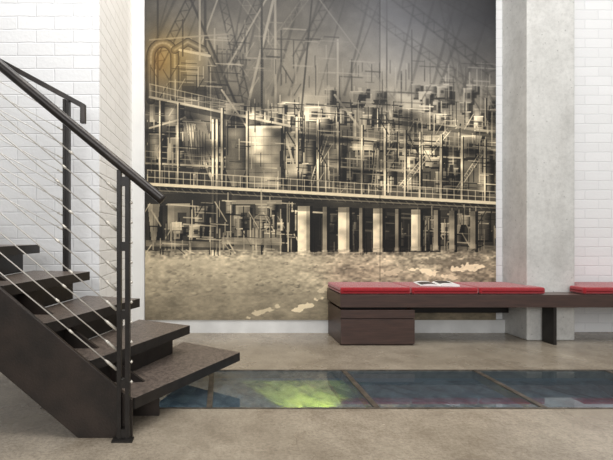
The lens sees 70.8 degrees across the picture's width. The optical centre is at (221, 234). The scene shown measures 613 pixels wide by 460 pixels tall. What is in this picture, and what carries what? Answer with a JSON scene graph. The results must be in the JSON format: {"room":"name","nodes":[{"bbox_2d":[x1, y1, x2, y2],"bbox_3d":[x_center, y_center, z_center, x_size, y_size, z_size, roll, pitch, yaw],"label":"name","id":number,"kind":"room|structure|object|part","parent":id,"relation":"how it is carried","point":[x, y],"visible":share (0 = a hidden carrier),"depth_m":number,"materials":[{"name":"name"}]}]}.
{"room":"lobby","nodes":[
{"label":"lobby","id":0,"kind":"room"},
{"bbox_2d":[0,0,131,338],"bbox_3d":[-2.913,-1.390,3.465,4.174,4.620,1.270,0,0,0],"label":"wall","id":1,"kind":"structure","parent":0,"point":[82,49],"depth_m":2.83,"materials":[{"name":"white brick"}]},
{"bbox_2d":[0,332,612,459],"bbox_3d":[1.000,1.160,0.000,12.000,0.520,8.000,0,0,0],"label":"floor","id":2,"kind":"structure","parent":0,"point":[28,431],"depth_m":2.04,"materials":[{"name":"beige concrete"}]},
{"bbox_2d":[0,58,239,442],"bbox_3d":[-1.094,-0.372,2.349,2.412,2.543,1.063,0,0,0],"label":"staircase","id":3,"kind":"structure","parent":2,"relation":"on","point":[95,387],"depth_m":1.86,"materials":[{"name":"metal"}]},
{"bbox_3d":[-1.581,-1.152,2.655,1.438,0.894,0.036,0,0,0],"label":"handrail","id":4,"kind":"part","parent":3,"relation":"part of","materials":[{"name":"metal"}]},
{"bbox_3d":[-0.993,-0.307,2.655,0.015,1.094,0.040,0,0,0],"label":"post","id":5,"kind":"part","parent":3,"relation":"part of","materials":[{"name":"metal"}]},
{"bbox_3d":[-0.970,-0.307,2.655,0.015,1.094,0.040,0,0,0],"label":"post","id":6,"kind":"part","parent":3,"relation":"part of","materials":[{"name":"metal"}]},
{"bbox_3d":[-1.147,-0.889,1.842,1.802,1.508,0.043,0,0,0],"label":"handrail","id":7,"kind":"part","parent":3,"relation":"part of","materials":[{"name":"metal"}]},
{"bbox_3d":[-0.434,0.896,1.839,0.090,0.008,0.043,0,0,0],"label":"foot plate","id":8,"kind":"part","parent":3,"relation":"part of","materials":[{"name":"metal"}]},
{"bbox_2d":[40,370,612,408],"bbox_3d":[1.245,0.923,2.486,4.370,0.054,0.628,0,0,0],"label":"frame","id":9,"kind":"object","parent":2,"relation":"on","point":[485,377],"visible":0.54,"depth_m":2.79,"materials":[{"name":"metal"}]},
{"bbox_2d":[160,381,612,406],"bbox_3d":[1.245,1.380,3.061,4.330,0.109,1.738,0,0,0],"label":"floor panel","id":10,"kind":"object","parent":2,"relation":"on","point":[226,393],"visible":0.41,"depth_m":3.61,"materials":[{"name":"blue glass"}]},
{"bbox_2d":[327,288,612,344],"bbox_3d":[3.080,0.693,3.620,4.240,0.415,0.430,0,0,0],"label":"bench","id":11,"kind":"object","parent":2,"relation":"on","point":[353,319],"visible":0.9,"depth_m":3.41,"materials":[{"name":"wood"}]},
{"bbox_2d":[328,282,410,293],"bbox_3d":[1.250,0.455,3.619,0.580,0.057,0.426,0,0,0],"label":"seat cushion","id":12,"kind":"object","parent":11,"relation":"on","point":[340,287],"visible":1,"depth_m":3.42,"materials":[{"name":"red fabric"}]},
{"bbox_3d":[1.268,0.644,3.424,0.599,0.068,0.021,0,0,0],"label":"drawer","id":13,"kind":"part","parent":11,"relation":"part of","materials":[{"name":"brown wood"}]},
{"bbox_3d":[1.268,0.787,3.424,0.599,0.202,0.021,0,0,0],"label":"drawer","id":14,"kind":"part","parent":11,"relation":"part of","materials":[{"name":"brown wood"}]},
{"bbox_2d":[392,282,477,293],"bbox_3d":[1.815,0.455,3.619,0.549,0.057,0.426,0,0,0],"label":"seat cushion","id":15,"kind":"object","parent":11,"relation":"on","point":[415,288],"visible":0.61,"depth_m":3.41,"materials":[{"name":"red fabric"}]},
{"bbox_2d":[413,281,459,286],"bbox_3d":[1.830,0.413,3.600,0.300,0.022,0.260,0,0,12],"label":"magazine","id":16,"kind":"object","parent":15,"relation":"on","point":[421,283],"visible":1,"depth_m":3.53,"materials":[{"name":"paper"}]},
{"bbox_2d":[417,282,434,284],"bbox_3d":[1.751,0.412,3.588,0.126,0.009,0.172,0,0,12],"label":"picture","id":17,"kind":"object","parent":16,"relation":"on","point":[419,283],"depth_m":3.56},
{"bbox_3d":[2.075,0.644,3.800,1.010,0.111,0.040,0,0,0],"label":"rail","id":18,"kind":"part","parent":11,"relation":"part of","materials":[{"name":"black metal"}]},
{"bbox_2d":[453,282,544,293],"bbox_3d":[2.361,0.455,3.619,0.542,0.057,0.426,0,0,0],"label":"seat cushion","id":19,"kind":"object","parent":11,"relation":"on","point":[483,287],"visible":0.87,"depth_m":3.41,"materials":[{"name":"red fabric"}]},
{"bbox_3d":[2.725,0.745,3.498,0.026,0.311,0.125,0,0,0],"label":"leg","id":20,"kind":"part","parent":11,"relation":"part of","materials":[{"name":"metal"}]},
{"bbox_2d":[569,282,612,293],"bbox_3d":[3.345,0.455,3.619,0.815,0.057,0.426,0,0,0],"label":"seat cushion","id":21,"kind":"object","parent":11,"relation":"on","point":[578,287],"visible":0.76,"depth_m":3.47,"materials":[{"name":"red fabric"}]},
{"bbox_2d":[502,0,573,339],"bbox_3d":[2.804,-1.400,3.740,0.409,4.600,0.320,0,0,0],"label":"concrete column","id":22,"kind":"structure","parent":2,"relation":"on","point":[538,35],"depth_m":3.58,"materials":[{"name":"grey concrete"}]},
{"bbox_2d":[496,0,612,331],"bbox_3d":[3.050,-1.390,4.000,7.900,4.620,0.200,0,0,0],"label":"wall","id":23,"kind":"structure","parent":0,"point":[593,19],"depth_m":3.90,"materials":[{"name":"white brick"}]},
{"bbox_2d":[132,0,144,321],"bbox_3d":[-0.769,-1.400,3.880,0.114,4.600,0.040,0,0,0],"label":"trim","id":24,"kind":"structure","parent":23,"relation":"attached to","point":[138,6],"depth_m":3.86,"materials":[{"name":"white paint"}]},
{"bbox_2d":[145,0,495,319],"bbox_3d":[0.903,-1.100,3.875,3.218,3.758,0.050,0,0,0],"label":"mural","id":25,"kind":"object","parent":23,"relation":"attached to","point":[293,148],"visible":0.97,"depth_m":3.85},
{"bbox_3d":[-0.170,-1.100,3.875,1.072,3.758,0.050,0,0,0],"label":"panel","id":26,"kind":"part","parent":25,"relation":"part of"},
{"bbox_3d":[0.903,-1.100,3.875,1.072,3.758,0.050,0,0,0],"label":"panel","id":27,"kind":"part","parent":25,"relation":"part of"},
{"bbox_3d":[1.976,-1.100,3.875,1.072,3.758,0.050,0,0,0],"label":"panel","id":28,"kind":"part","parent":25,"relation":"part of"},
{"bbox_2d":[148,319,504,332],"bbox_3d":[0.944,0.840,3.880,3.312,0.120,0.040,0,0,0],"label":"baseboard","id":29,"kind":"structure","parent":23,"relation":"attached to","point":[498,325],"depth_m":3.86,"materials":[{"name":"white paint"}]}
]}

